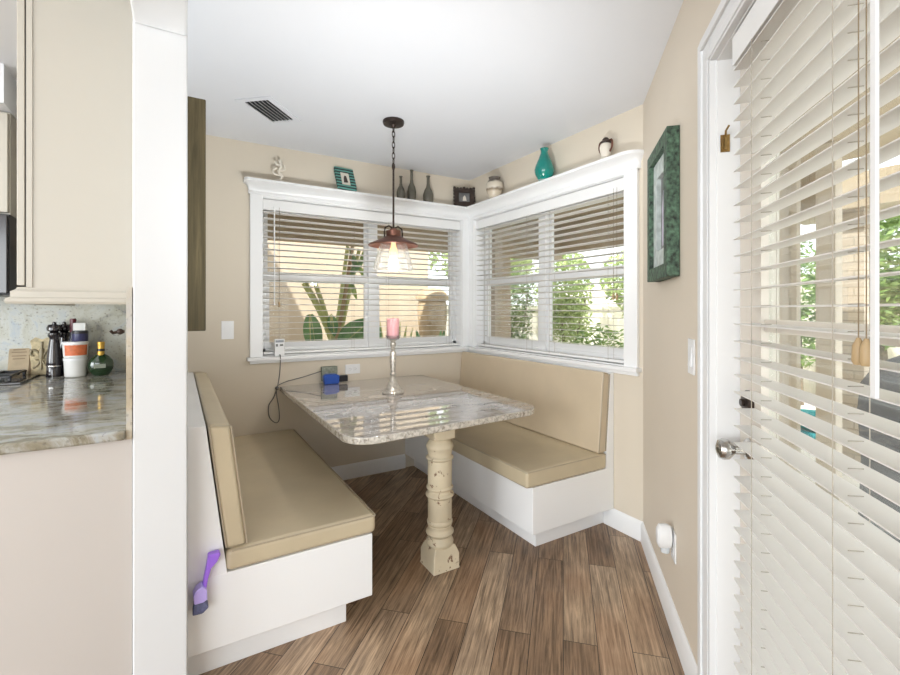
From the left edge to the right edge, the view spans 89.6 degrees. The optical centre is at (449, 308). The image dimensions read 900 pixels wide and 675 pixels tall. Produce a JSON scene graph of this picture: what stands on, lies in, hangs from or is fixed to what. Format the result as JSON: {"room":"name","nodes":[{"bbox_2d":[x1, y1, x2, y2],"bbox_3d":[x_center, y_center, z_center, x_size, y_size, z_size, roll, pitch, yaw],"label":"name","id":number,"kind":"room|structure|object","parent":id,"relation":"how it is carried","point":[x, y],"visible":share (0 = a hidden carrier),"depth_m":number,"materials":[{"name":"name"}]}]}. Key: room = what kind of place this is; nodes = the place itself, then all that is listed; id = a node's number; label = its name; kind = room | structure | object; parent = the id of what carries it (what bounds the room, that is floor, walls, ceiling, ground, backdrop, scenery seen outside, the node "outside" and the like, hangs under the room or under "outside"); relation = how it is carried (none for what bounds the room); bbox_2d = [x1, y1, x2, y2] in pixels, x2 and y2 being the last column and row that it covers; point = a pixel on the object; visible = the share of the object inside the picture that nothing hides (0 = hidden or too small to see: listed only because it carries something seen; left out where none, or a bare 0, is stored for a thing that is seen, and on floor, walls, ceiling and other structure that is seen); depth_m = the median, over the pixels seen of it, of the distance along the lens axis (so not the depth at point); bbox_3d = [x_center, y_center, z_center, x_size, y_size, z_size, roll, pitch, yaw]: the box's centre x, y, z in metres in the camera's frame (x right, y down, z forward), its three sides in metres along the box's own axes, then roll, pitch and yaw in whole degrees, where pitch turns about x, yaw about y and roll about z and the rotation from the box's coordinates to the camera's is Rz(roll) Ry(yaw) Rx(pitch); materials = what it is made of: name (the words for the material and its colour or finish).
{"room":"dining room","nodes":[
{"label":"dining room","id":0,"kind":"room"},
{"bbox_2d":[133,15,187,674],"bbox_3d":[-1.350,0.077,2.158,0.147,2.455,1.690,0,0,-31],"label":"wall","id":1,"kind":"structure","parent":0,"point":[160,57],"depth_m":1.43,"materials":[{"name":"white paint"}]},
{"bbox_2d":[4,0,132,305],"bbox_3d":[-1.550,-0.583,1.988,0.368,1.131,0.956,0,0,-31],"label":"upper cabinet","id":2,"kind":"object","parent":1,"relation":"attached to","point":[75,57],"visible":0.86,"depth_m":1.59,"materials":[{"name":"beige paint"}]},
{"bbox_2d":[126,287,132,439],"bbox_3d":[-1.412,0.167,2.102,0.015,0.467,1.657,0,0,-31],"label":"trim","id":3,"kind":"structure","parent":1,"relation":"attached to","point":[129,290],"depth_m":1.39,"materials":[{"name":"stone"}]},
{"bbox_2d":[130,0,187,34],"bbox_3d":[0.088,-1.016,-0.239,0.143,0.268,3.900,0,0,-31],"label":"trim","id":4,"kind":"structure","parent":1,"relation":"attached to","point":[167,15],"depth_m":1.36,"materials":[{"name":"white paint"}]},
{"bbox_2d":[188,96,205,330],"bbox_3d":[-1.132,-0.357,2.003,0.061,0.885,0.700,0,0,-31],"label":"wall picture","id":5,"kind":"object","parent":1,"relation":"attached to","point":[196,106],"visible":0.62,"depth_m":1.70,"materials":[{"name":"brown wood"}]},
{"bbox_2d":[87,135,468,466],"bbox_3d":[-2.989,0.077,2.248,7.587,2.455,0.150,0,0,-31],"label":"wall","id":6,"kind":"structure","parent":0,"point":[244,390],"depth_m":3.14,"materials":[{"name":"beige paint"}]},
{"bbox_2d":[0,111,16,217],"bbox_3d":[-2.533,-0.714,2.204,0.664,0.502,0.387,0,0,-31],"label":"upper cabinet","id":7,"kind":"object","parent":6,"relation":"attached to","point":[8,123],"visible":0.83,"depth_m":2.22,"materials":[{"name":"beige paint"}]},
{"bbox_2d":[0,214,25,296],"bbox_3d":[-2.513,-0.263,2.176,0.670,0.392,0.394,0,0,-31],"label":"microwave","id":8,"kind":"object","parent":7,"relation":"attached to","point":[8,223],"visible":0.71,"depth_m":2.19,"materials":[{"name":"black plastic"}]},
{"bbox_2d":[0,63,16,119],"bbox_3d":[-2.506,-1.058,2.163,0.668,0.183,0.487,0,0,-31],"label":"trim","id":9,"kind":"structure","parent":6,"relation":"attached to","point":[8,84],"depth_m":2.19,"materials":[{"name":"paint"}]},
{"bbox_2d":[0,297,125,371],"bbox_3d":[-2.824,0.028,2.240,2.262,0.685,0.031,0,0,-31],"label":"backsplash","id":10,"kind":"structure","parent":6,"relation":"attached to","point":[19,323],"depth_m":2.58,"materials":[{"name":"stone"}]},
{"bbox_2d":[109,329,124,334],"bbox_3d":[-1.068,0.073,1.454,0.019,0.020,0.042,0,0,33],"label":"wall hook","id":11,"kind":"object","parent":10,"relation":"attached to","point":[119,331],"visible":1,"depth_m":1.45,"materials":[{"name":"brown metal"}]},
{"bbox_2d":[221,321,233,338],"bbox_3d":[-1.496,0.142,3.049,0.076,0.122,0.012,0,0,-31],"label":"light switch","id":12,"kind":"object","parent":6,"relation":"attached to","point":[227,327],"visible":1,"depth_m":3.05,"materials":[{"name":"white plastic"}]},
{"bbox_2d":[274,339,284,355],"bbox_3d":[-1.205,0.271,3.197,0.067,0.122,0.034,0,0,-31],"label":"sensor","id":13,"kind":"object","parent":6,"relation":"attached to","point":[279,344],"visible":1,"depth_m":3.18,"materials":[{"name":"white plastic"}]},
{"bbox_2d":[268,354,320,422],"bbox_3d":[-1.109,0.563,3.253,0.366,0.491,0.062,0,0,-31],"label":"power cord","id":14,"kind":"object","parent":6,"relation":"attached to","point":[276,387],"visible":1,"depth_m":3.21,"materials":[{"name":"plastic"}]},
{"bbox_2d":[345,364,359,373],"bbox_3d":[-0.751,0.463,3.498,0.118,0.073,0.008,0,0,-31],"label":"wall outlet","id":15,"kind":"object","parent":6,"relation":"attached to","point":[350,368],"visible":1,"depth_m":3.50,"materials":[{"name":"white plastic"}]},
{"bbox_2d":[263,210,455,354],"bbox_3d":[-0.663,-0.224,3.686,1.649,1.117,0.072,0,0,-31],"label":"window","id":16,"kind":"structure","parent":6,"relation":"in","point":[368,341],"depth_m":3.66,"materials":[{"name":"white paint"}]},
{"bbox_2d":[263,199,459,354],"bbox_3d":[-0.619,-0.227,3.612,1.637,1.093,0.068,0,0,-31],"label":"window blind","id":17,"kind":"object","parent":16,"relation":"attached to","point":[272,205],"visible":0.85,"depth_m":3.53,"materials":[{"name":"white plastic"}]},
{"bbox_2d":[331,454,405,479],"bbox_3d":[-0.753,1.249,3.493,0.898,0.112,0.014,0,0,-31],"label":"baseboard","id":18,"kind":"structure","parent":6,"relation":"attached to","point":[370,467],"depth_m":3.57,"materials":[{"name":"white paint"}]},
{"bbox_2d":[243,149,643,219],"bbox_3d":[-0.161,-0.840,2.814,1.855,0.090,1.788,0,0,-31],"label":"ledge","id":19,"kind":"object","parent":6,"relation":"attached to","point":[627,160],"depth_m":3.28,"materials":[{"name":"white paint"}]},
{"bbox_2d":[272,159,285,181],"bbox_3d":[-1.198,-0.967,3.174,0.090,0.163,0.043,0,0,-31],"label":"figurine","id":20,"kind":"object","parent":19,"relation":"on","point":[280,169],"visible":0.92,"depth_m":3.17,"materials":[{"name":"beige ceramic"}]},
{"bbox_2d":[334,166,356,191],"bbox_3d":[-0.790,-0.980,3.421,0.156,0.185,0.088,0,0,-37],"label":"picture frame","id":21,"kind":"object","parent":19,"relation":"on","point":[345,180],"visible":1,"depth_m":3.41,"materials":[{"name":"teal paint"}]},
{"bbox_2d":[340,172,350,185],"bbox_3d":[-0.792,-0.979,3.423,0.070,0.109,0.050,0,0,-37],"label":"picture","id":22,"kind":"object","parent":21,"relation":"attached to","point":[345,177],"depth_m":3.42,"materials":[{"name":"paper"}]},
{"bbox_2d":[397,176,404,197],"bbox_3d":[-0.397,-0.978,3.655,0.069,0.185,0.069,0,0,-31],"label":"bottle","id":23,"kind":"object","parent":19,"relation":"on","point":[400,191],"visible":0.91,"depth_m":3.63,"materials":[{"name":"grey glass"}]},
{"bbox_2d":[407,170,415,199],"bbox_3d":[-0.313,-1.010,3.705,0.073,0.250,0.073,0,0,-31],"label":"bottle","id":24,"kind":"object","parent":19,"relation":"on","point":[411,192],"visible":0.91,"depth_m":3.68,"materials":[{"name":"grey glass"}]},
{"bbox_2d":[423,175,432,201],"bbox_3d":[-0.182,-0.998,3.783,0.086,0.225,0.085,0,0,-31],"label":"bottle","id":25,"kind":"object","parent":19,"relation":"on","point":[428,194],"visible":0.9,"depth_m":3.75,"materials":[{"name":"grey glass"}]},
{"bbox_2d":[453,186,474,206],"bbox_3d":[0.124,-0.979,3.945,0.196,0.178,0.045,0,0,-9],"label":"picture frame","id":26,"kind":"object","parent":19,"relation":"on","point":[463,196],"visible":0.93,"depth_m":3.94,"materials":[{"name":"brown wood"}]},
{"bbox_2d":[459,193,469,201],"bbox_3d":[0.123,-0.970,3.948,0.094,0.084,0.021,0,0,-9],"label":"picture","id":27,"kind":"object","parent":26,"relation":"attached to","point":[463,197],"depth_m":3.94,"materials":[{"name":"grey paper"}]},
{"bbox_2d":[486,176,502,197],"bbox_3d":[0.354,-0.966,3.606,0.140,0.160,0.139,0,0,-31],"label":"ginger jar","id":28,"kind":"object","parent":19,"relation":"on","point":[494,186],"visible":0.96,"depth_m":3.56,"materials":[{"name":"ceramic"}]},
{"bbox_2d":[534,147,554,180],"bbox_3d":[0.648,-0.994,3.112,0.136,0.216,0.136,0,0,-31],"label":"vase","id":29,"kind":"object","parent":19,"relation":"on","point":[544,168],"visible":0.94,"depth_m":3.07,"materials":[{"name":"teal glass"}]},
{"bbox_2d":[598,137,612,158],"bbox_3d":[0.924,-0.953,2.688,0.072,0.134,0.084,0,0,9],"label":"urn vase","id":30,"kind":"object","parent":19,"relation":"on","point":[605,146],"visible":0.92,"depth_m":2.66,"materials":[{"name":"white ceramic"}]},
{"bbox_2d":[246,168,641,375],"bbox_3d":[-0.134,-0.212,2.934,1.985,1.185,1.910,0,0,-31],"label":"trim","id":31,"kind":"structure","parent":6,"relation":"attached to","point":[469,329],"depth_m":3.15,"materials":[{"name":"white paint"}]},
{"bbox_2d":[0,0,683,180],"bbox_3d":[-0.933,-1.210,-1.178,7.587,0.120,8.140,0,0,-31],"label":"ceiling","id":32,"kind":"structure","parent":0,"point":[477,87],"depth_m":2.18,"materials":[{"name":"paint"}]},
{"bbox_2d":[235,96,300,123],"bbox_3d":[-1.042,-1.141,2.622,0.210,0.016,0.330,0,0,11],"label":"ceiling vent","id":33,"kind":"object","parent":32,"relation":"in","point":[267,108],"visible":1,"depth_m":2.60,"materials":[{"name":"metal"}]},
{"bbox_2d":[368,117,418,272],"bbox_3d":[-0.346,-0.690,2.771,0.308,0.918,0.308,0,0,-31],"label":"pendant lamp","id":34,"kind":"object","parent":32,"relation":"hanging from","point":[393,240],"visible":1,"depth_m":2.75,"materials":[{"name":"brown metal"}]},
{"bbox_2d":[199,466,684,674],"bbox_3d":[-0.933,1.365,-1.178,7.587,0.120,8.140,0,0,-31],"label":"floor","id":35,"kind":"structure","parent":0,"point":[587,601],"depth_m":1.96,"materials":[{"name":"brown wood"}]},
{"bbox_2d":[0,438,132,674],"bbox_3d":[-2.216,0.853,1.243,2.278,0.904,0.988,0,0,-31],"label":"base cabinet","id":36,"kind":"object","parent":35,"relation":"on","point":[66,513],"visible":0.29,"depth_m":1.32,"materials":[{"name":"grey paint"}]},
{"bbox_2d":[0,370,125,454],"bbox_3d":[-2.386,0.385,1.510,2.262,0.030,1.669,0,0,-31],"label":"countertop","id":37,"kind":"structure","parent":36,"relation":"on","point":[42,412],"depth_m":1.62,"materials":[{"name":"stone"}]},
{"bbox_2d":[7,348,30,374],"bbox_3d":[-2.366,0.281,2.494,0.095,0.168,0.055,0,0,-31],"label":"wooden plaque","id":38,"kind":"object","parent":37,"relation":"on","point":[19,358],"visible":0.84,"depth_m":2.48,"materials":[{"name":"brown wood"}]},
{"bbox_2d":[0,369,39,385],"bbox_3d":[-2.492,0.349,2.190,0.700,0.042,0.360,0,0,-31],"label":"cooktop","id":39,"kind":"object","parent":37,"relation":"in","point":[11,377],"visible":1,"depth_m":2.32,"materials":[{"name":"black paint"}]},
{"bbox_2d":[29,337,48,374],"bbox_3d":[-2.284,0.262,2.535,0.102,0.213,0.042,0,0,-31],"label":"plaque","id":40,"kind":"object","parent":37,"relation":"on","point":[38,352],"visible":0.73,"depth_m":2.52,"materials":[{"name":"beige paint"}]},
{"bbox_2d":[46,322,61,376],"bbox_3d":[-2.166,0.219,2.479,0.069,0.300,0.069,0,0,-31],"label":"pepper mill","id":41,"kind":"object","parent":37,"relation":"on","point":[54,355],"visible":1,"depth_m":2.46,"materials":[{"name":"black paint"}]},
{"bbox_2d":[59,322,69,374],"bbox_3d":[-2.181,0.220,2.561,0.069,0.298,0.069,0,0,-31],"label":"pepper mill","id":42,"kind":"object","parent":37,"relation":"on","point":[65,334],"visible":0.44,"depth_m":2.54,"materials":[{"name":"black paint"}]},
{"bbox_2d":[68,318,76,340],"bbox_3d":[-2.116,0.211,2.544,0.048,0.316,0.048,0,0,-31],"label":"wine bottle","id":43,"kind":"object","parent":37,"relation":"on","point":[72,320],"visible":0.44,"depth_m":2.53,"materials":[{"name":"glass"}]},
{"bbox_2d":[62,341,88,377],"bbox_3d":[-2.049,0.273,2.479,0.116,0.192,0.116,0,0,-31],"label":"tub","id":44,"kind":"object","parent":37,"relation":"on","point":[73,367],"depth_m":2.44,"materials":[{"name":"white plastic"}]},
{"bbox_2d":[72,330,88,341],"bbox_3d":[-2.032,0.147,2.489,0.073,0.058,0.072,0,0,-31],"label":"spice jar","id":45,"kind":"object","parent":44,"relation":"on","point":[83,335],"visible":0.91,"depth_m":2.46,"materials":[{"name":"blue plastic"}]},
{"bbox_2d":[73,323,86,330],"bbox_3d":[-2.033,0.097,2.489,0.054,0.042,0.040,0,0,-31],"label":"box","id":46,"kind":"object","parent":45,"relation":"on","point":[76,326],"visible":0.98,"depth_m":2.47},
{"bbox_2d":[87,341,113,375],"bbox_3d":[-1.947,0.275,2.526,0.120,0.188,0.077,0,0,-31],"label":"bottle","id":47,"kind":"object","parent":37,"relation":"on","point":[100,364],"visible":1,"depth_m":2.51,"materials":[{"name":"green glass"}]},
{"bbox_2d":[188,372,375,674],"bbox_3d":[-1.014,0.856,2.413,0.690,0.898,1.593,0,0,-31],"label":"bench","id":48,"kind":"object","parent":35,"relation":"on","point":[293,539],"visible":0.85,"depth_m":1.74,"materials":[{"name":"beige leather"}]},
{"bbox_2d":[192,550,220,615],"bbox_3d":[-0.841,0.942,1.565,0.086,0.190,0.048,0,0,-31],"label":"brush","id":49,"kind":"object","parent":48,"relation":"hanging from","point":[200,603],"visible":1,"depth_m":1.55,"materials":[{"name":"purple plastic"}]},
{"bbox_2d":[194,372,245,547],"bbox_3d":[-1.203,0.635,2.300,0.125,0.455,1.590,0,0,-31],"label":"cushion","id":50,"kind":"object","parent":48,"relation":"on","point":[222,504],"depth_m":1.62,"materials":[{"name":"beige leather"}]},
{"bbox_2d":[219,429,374,569],"bbox_3d":[-0.964,0.902,2.443,0.570,0.079,1.590,0,0,-31],"label":"seat cushion","id":51,"kind":"object","parent":48,"relation":"on","point":[295,505],"depth_m":1.99,"materials":[{"name":"beige leather"}]},
{"bbox_2d":[280,375,534,575],"bbox_3d":[-0.328,0.928,2.854,1.137,0.753,1.542,0,0,-31],"label":"dining table","id":52,"kind":"object","parent":35,"relation":"on","point":[357,412],"visible":1,"depth_m":2.35,"materials":[{"name":"stone"}]},
{"bbox_2d":[321,366,347,384],"bbox_3d":[-0.859,0.489,3.368,0.183,0.124,0.080,0,0,-31],"label":"charger","id":53,"kind":"object","parent":52,"relation":"on","point":[329,375],"visible":1,"depth_m":3.34,"materials":[{"name":"blue plastic"}]},
{"bbox_2d":[382,335,403,394],"bbox_3d":[-0.374,0.362,2.976,0.144,0.378,0.144,0,0,-31],"label":"candlestick","id":54,"kind":"object","parent":52,"relation":"on","point":[392,388],"visible":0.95,"depth_m":2.96,"materials":[{"name":"silver metal"}]},
{"bbox_2d":[387,318,398,338],"bbox_3d":[-0.374,0.123,2.976,0.082,0.144,0.082,0,0,-31],"label":"pillar candle","id":55,"kind":"object","parent":54,"relation":"on","point":[392,323],"visible":0.94,"depth_m":2.94,"materials":[{"name":"pink wax"}]},
{"bbox_2d":[385,335,400,339],"bbox_3d":[-0.374,0.190,2.976,0.104,0.034,0.104,0,0,-31],"label":"cup","id":56,"kind":"object","parent":54,"relation":"on","point":[387,337],"depth_m":2.97,"materials":[{"name":"clear glass"}]},
{"bbox_2d":[405,351,613,546],"bbox_3d":[0.287,0.840,3.205,0.680,0.931,1.572,0,0,-31],"label":"bench","id":57,"kind":"object","parent":35,"relation":"on","point":[546,475],"visible":0.79,"depth_m":2.74,"materials":[{"name":"beige leather"}]},
{"bbox_2d":[424,421,605,487],"bbox_3d":[0.259,0.896,3.188,0.612,0.091,1.570,0,0,-31],"label":"seat cushion","id":58,"kind":"object","parent":57,"relation":"on","point":[526,456],"depth_m":2.68,"materials":[{"name":"beige leather"}]},
{"bbox_2d":[460,351,608,452],"bbox_3d":[0.509,0.612,3.342,0.094,0.476,1.564,0,0,-31],"label":"cushion","id":59,"kind":"object","parent":57,"relation":"on","point":[571,404],"depth_m":3.01,"materials":[{"name":"beige leather"}]},
{"bbox_2d":[469,104,642,520],"bbox_3d":[0.696,0.077,3.334,0.150,2.455,1.778,0,0,-31],"label":"wall","id":60,"kind":"structure","parent":0,"point":[625,129],"depth_m":2.67,"materials":[{"name":"beige paint"}]},
{"bbox_2d":[484,191,623,359],"bbox_3d":[0.719,-0.224,3.368,0.072,1.117,1.568,0,0,-31],"label":"window","id":61,"kind":"structure","parent":60,"relation":"in","point":[546,345],"depth_m":3.34,"materials":[{"name":"white paint"}]},
{"bbox_2d":[476,178,623,362],"bbox_3d":[0.645,-0.227,3.323,0.068,1.093,1.556,0,0,-31],"label":"window blind","id":62,"kind":"object","parent":61,"relation":"attached to","point":[614,186],"visible":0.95,"depth_m":3.17,"materials":[{"name":"beige plastic"}]},
{"bbox_2d":[603,508,641,541],"bbox_3d":[1.010,1.250,2.650,0.014,0.111,0.270,0,0,-31],"label":"baseboard","id":63,"kind":"structure","parent":60,"relation":"attached to","point":[620,521],"depth_m":2.64,"materials":[{"name":"white paint"}]},
{"bbox_2d":[643,0,720,663],"bbox_3d":[0.841,0.077,1.262,0.150,2.455,2.600,0,0,14],"label":"wall","id":64,"kind":"structure","parent":0,"point":[669,305],"depth_m":1.79,"materials":[{"name":"beige paint"}]},
{"bbox_2d":[647,125,679,281],"bbox_3d":[0.909,-0.417,1.944,0.047,0.585,0.416,0,0,14],"label":"wall picture","id":65,"kind":"object","parent":64,"relation":"attached to","point":[663,164],"visible":1,"depth_m":1.80,"materials":[{"name":"green wood"}]},
{"bbox_2d":[661,176,663,248],"bbox_3d":[0.925,-0.417,1.940,0.008,0.320,0.156,0,0,14],"label":"picture","id":66,"kind":"object","parent":65,"relation":"attached to","point":[662,177],"depth_m":1.98},
{"bbox_2d":[656,523,672,553],"bbox_3d":[0.869,0.926,1.838,0.058,0.115,0.063,0,0,14],"label":"air freshener","id":67,"kind":"object","parent":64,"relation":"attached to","point":[664,535],"visible":1,"depth_m":1.82,"materials":[{"name":"white plastic"}]},
{"bbox_2d":[661,548,669,553],"bbox_3d":[0.873,0.966,1.837,0.036,0.037,0.036,0,0,-31],"label":"oil bottle","id":68,"kind":"object","parent":67,"relation":"on","point":[664,550],"depth_m":1.82,"materials":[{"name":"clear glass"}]},
{"bbox_2d":[641,521,696,674],"bbox_3d":[0.938,1.249,1.985,0.014,0.112,1.159,0,0,14],"label":"baseboard","id":69,"kind":"structure","parent":64,"relation":"attached to","point":[685,654],"depth_m":1.85,"materials":[{"name":"white paint"}]},
{"bbox_2d":[671,526,675,563],"bbox_3d":[0.901,0.953,1.830,0.008,0.118,0.073,0,0,14],"label":"wall outlet","id":70,"kind":"object","parent":64,"relation":"attached to","point":[673,548],"visible":0.73,"depth_m":1.81,"materials":[{"name":"white plastic"}]},
{"bbox_2d":[688,338,694,375],"bbox_3d":[0.835,0.165,1.573,0.012,0.122,0.076,0,0,14],"label":"light switch","id":71,"kind":"object","parent":64,"relation":"attached to","point":[691,342],"visible":1,"depth_m":1.56,"materials":[{"name":"white plastic"}]},
{"bbox_2d":[697,0,755,674],"bbox_3d":[0.730,0.241,0.871,0.176,2.131,1.100,0,0,14],"label":"trim","id":72,"kind":"structure","parent":64,"relation":"attached to","point":[717,78],"depth_m":1.32,"materials":[{"name":"white paint"}]},
{"bbox_2d":[720,125,729,151],"bbox_3d":[0.796,-0.489,1.299,0.024,0.064,0.043,0,0,14],"label":"door latch","id":73,"kind":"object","parent":72,"relation":"attached to","point":[724,139],"depth_m":1.31,"materials":[{"name":"gold metal"}]},
{"bbox_2d":[715,69,899,662],"bbox_3d":[0.708,0.286,0.876,0.125,2.020,0.903,0,0,14],"label":"door","id":74,"kind":"structure","parent":64,"relation":"in","point":[725,449],"depth_m":1.17,"materials":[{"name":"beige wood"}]},
{"bbox_2d":[732,0,899,674],"bbox_3d":[0.671,0.245,0.853,0.083,1.920,0.703,0,0,14],"label":"window blind","id":75,"kind":"object","parent":74,"relation":"attached to","point":[820,587],"visible":1,"depth_m":0.83,"materials":[{"name":"white plastic"}]},
{"label":"outside","id":76,"kind":"structure","parent":0,"visible":0},
{"bbox_3d":[-0.353,1.480,7.392,12.000,0.050,5.958,0,0,-31],"label":"floor","id":77,"kind":"structure","parent":76,"visible":0},
{"bbox_2d":[302,283,381,340],"bbox_3d":[-1.145,0.547,4.851,0.847,1.821,0.171,0,0,-31],"label":"plant","id":78,"kind":"object","parent":77,"relation":"on","point":[312,333],"visible":0.34,"depth_m":4.75,"materials":[{"name":"green plant"}]},
{"bbox_2d":[335,246,383,339],"bbox_3d":[-1.072,0.313,5.229,0.682,2.282,0.054,0,0,-28],"label":"plant","id":79,"kind":"object","parent":77,"relation":"on","point":[341,296],"visible":0.35,"depth_m":5.15,"materials":[{"name":"green plant"}]},
{"bbox_2d":[380,322,412,337],"bbox_3d":[-0.910,0.799,5.675,0.961,1.324,0.120,0,0,-31],"label":"leaf plant","id":80,"kind":"object","parent":77,"relation":"on","point":[380,322],"visible":0.04,"depth_m":5.86,"materials":[{"name":"green plant"}]},
{"bbox_2d":[416,331,444,336],"bbox_3d":[-0.209,0.854,5.681,0.597,1.204,0.312,0,0,-31],"label":"plant","id":81,"kind":"object","parent":77,"relation":"on","point":[417,333],"visible":0.02,"depth_m":5.59,"materials":[{"name":"green plant"}]},
{"bbox_2d":[416,287,447,336],"bbox_3d":[-0.250,0.574,6.404,0.470,1.760,0.470,0,0,-31],"label":"urn","id":82,"kind":"object","parent":77,"relation":"on","point":[423,330],"visible":0.36,"depth_m":6.23,"materials":[{"name":"beige ceramic"}]},
{"bbox_2d":[268,240,623,347],"bbox_3d":[-0.480,-0.220,6.826,12.200,3.350,0.220,0,0,-31],"label":"wall","id":83,"kind":"structure","parent":77,"relation":"on","point":[355,304],"depth_m":6.13,"materials":[{"name":"beige paint"}]},
{"bbox_2d":[428,252,536,292],"bbox_3d":[0.553,-0.629,9.202,3.133,4.175,2.083,0,0,-31],"label":"tree","id":84,"kind":"object","parent":77,"relation":"on","point":[429,257],"visible":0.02,"depth_m":9.19,"materials":[{"name":"green plant"}]},
{"bbox_2d":[491,225,510,337],"bbox_3d":[0.566,0.130,5.471,0.290,2.648,0.290,0,0,-31],"label":"porch post","id":85,"kind":"object","parent":77,"relation":"on","point":[497,321],"visible":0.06,"depth_m":5.36,"materials":[{"name":"beige paint"}]},
{"bbox_2d":[511,267,537,339],"bbox_3d":[0.975,0.392,6.967,0.747,2.129,0.804,0,0,-31],"label":"shrub","id":86,"kind":"object","parent":77,"relation":"on","point":[522,322],"visible":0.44,"depth_m":6.85,"materials":[{"name":"green plant"}]},
{"bbox_2d":[533,253,596,343],"bbox_3d":[1.905,0.215,7.555,1.218,2.487,0.900,0,0,-31],"label":"shrub","id":87,"kind":"object","parent":77,"relation":"on","point":[560,316],"visible":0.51,"depth_m":7.38,"materials":[{"name":"green plant"}]},
{"bbox_2d":[572,323,623,347],"bbox_3d":[2.101,0.820,6.217,0.884,1.268,0.836,0,0,-31],"label":"shrub","id":88,"kind":"object","parent":77,"relation":"on","point":[601,342],"visible":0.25,"depth_m":6.18,"materials":[{"name":"green plant"}]},
{"bbox_2d":[598,249,623,317],"bbox_3d":[3.508,0.120,7.956,2.000,2.678,1.720,0,0,-31],"label":"tree","id":89,"kind":"object","parent":77,"relation":"on","point":[616,285],"visible":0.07,"depth_m":7.86,"materials":[{"name":"green plant"}]},
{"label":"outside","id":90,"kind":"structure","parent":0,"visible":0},
{"bbox_2d":[801,403,859,513],"bbox_3d":[4.200,1.480,2.835,8.880,0.050,6.540,0,0,-31],"label":"floor","id":91,"kind":"structure","parent":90,"point":[805,406],"depth_m":3.98,"materials":[{"name":"concrete"}]},
{"bbox_2d":[558,274,899,394],"bbox_3d":[6.303,0.430,7.571,0.200,2.050,12.500,0,0,-31],"label":"wall","id":92,"kind":"structure","parent":91,"relation":"on","point":[809,386],"depth_m":7.74,"materials":[{"name":"beige paint"}]},
{"bbox_2d":[780,154,800,473],"bbox_3d":[2.431,0.080,3.747,0.055,2.750,0.775,0,0,-31],"label":"siding","id":93,"kind":"object","parent":91,"relation":"on","point":[785,233],"visible":0.16,"depth_m":3.47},
{"bbox_2d":[791,162,798,472],"bbox_3d":[2.510,0.155,3.538,0.035,2.500,0.351,0,0,-31],"label":"trim","id":94,"kind":"structure","parent":93,"relation":"attached to","point":[794,207],"depth_m":3.39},
{"bbox_2d":[801,241,815,404],"bbox_3d":[5.330,0.212,6.877,0.885,2.484,0.772,0,0,-31],"label":"shrub","id":95,"kind":"object","parent":91,"relation":"on","point":[805,311],"visible":0.24,"depth_m":6.74,"materials":[{"name":"green plant"}]},
{"bbox_2d":[816,141,847,506],"bbox_3d":[2.750,0.130,3.288,0.170,2.648,0.170,0,0,-31],"label":"porch post","id":96,"kind":"object","parent":91,"relation":"on","point":[823,244],"visible":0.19,"depth_m":3.25,"materials":[{"name":"white paint"}]},
{"bbox_2d":[842,208,868,462],"bbox_3d":[3.670,0.280,4.108,0.120,2.348,0.170,0,0,-31],"label":"brick pillar","id":97,"kind":"structure","parent":91,"relation":"on","point":[851,372],"depth_m":4.07,"materials":[{"name":"beige brick"}]},
{"bbox_2d":[801,164,899,224],"bbox_3d":[4.601,-1.045,2.877,0.650,0.300,4.200,0,0,-31],"label":"roof beam","id":98,"kind":"structure","parent":97,"relation":"on","point":[890,197],"depth_m":3.92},
{"bbox_2d":[857,355,899,542],"bbox_3d":[2.520,0.824,2.066,0.578,1.260,0.957,0,0,-31],"label":"covered grill","id":99,"kind":"object","parent":91,"relation":"on","point":[889,380],"visible":0.38,"depth_m":2.22,"materials":[{"name":"grey fabric"}]},
{"bbox_2d":[880,215,899,360],"bbox_3d":[5.833,-0.058,6.066,1.472,3.035,1.116,0,0,-31],"label":"tree","id":100,"kind":"object","parent":91,"relation":"on","point":[889,285],"visible":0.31,"depth_m":5.80,"materials":[{"name":"green plant"}]},
{"bbox_3d":[4.558,1.440,5.183,1.550,0.030,3.000,0,0,-31],"label":"pool coping","id":101,"kind":"object","parent":91,"relation":"on","visible":0},
{"bbox_2d":[801,429,815,439],"bbox_3d":[4.558,1.423,5.183,1.250,0.005,2.600,0,0,-31],"label":"pool water","id":102,"kind":"structure","parent":101,"relation":"in","point":[809,433],"depth_m":5.17,"materials":[{"name":"teal liquid"}]},
{"bbox_2d":[801,409,815,431],"bbox_3d":[4.596,1.350,5.265,0.859,0.140,1.377,0,0,-31],"label":"float","id":103,"kind":"object","parent":102,"relation":"on","point":[810,412],"visible":0.04,"depth_m":5.71,"materials":[{"name":"teal plastic"}]},
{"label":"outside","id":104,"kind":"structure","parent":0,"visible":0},
{"bbox_2d":[521,36,899,224],"bbox_3d":[-0.060,-1.225,2.530,7.500,0.060,5.600,0,0,-31],"label":"ceiling","id":105,"kind":"structure","parent":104,"point":[893,134],"depth_m":3.16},
{"bbox_2d":[268,214,561,259],"bbox_3d":[-1.534,-0.955,4.841,7.350,0.480,0.160,0,0,-31],"label":"beam","id":106,"kind":"structure","parent":105,"relation":"attached to","point":[559,257],"depth_m":5.04,"materials":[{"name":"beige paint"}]},
{"bbox_2d":[555,171,815,253],"bbox_3d":[2.230,-0.975,5.098,0.170,0.440,3.250,0,0,-31],"label":"beam","id":107,"kind":"structure","parent":105,"relation":"attached to","point":[808,202],"depth_m":5.59,"materials":[{"name":"beige paint"}]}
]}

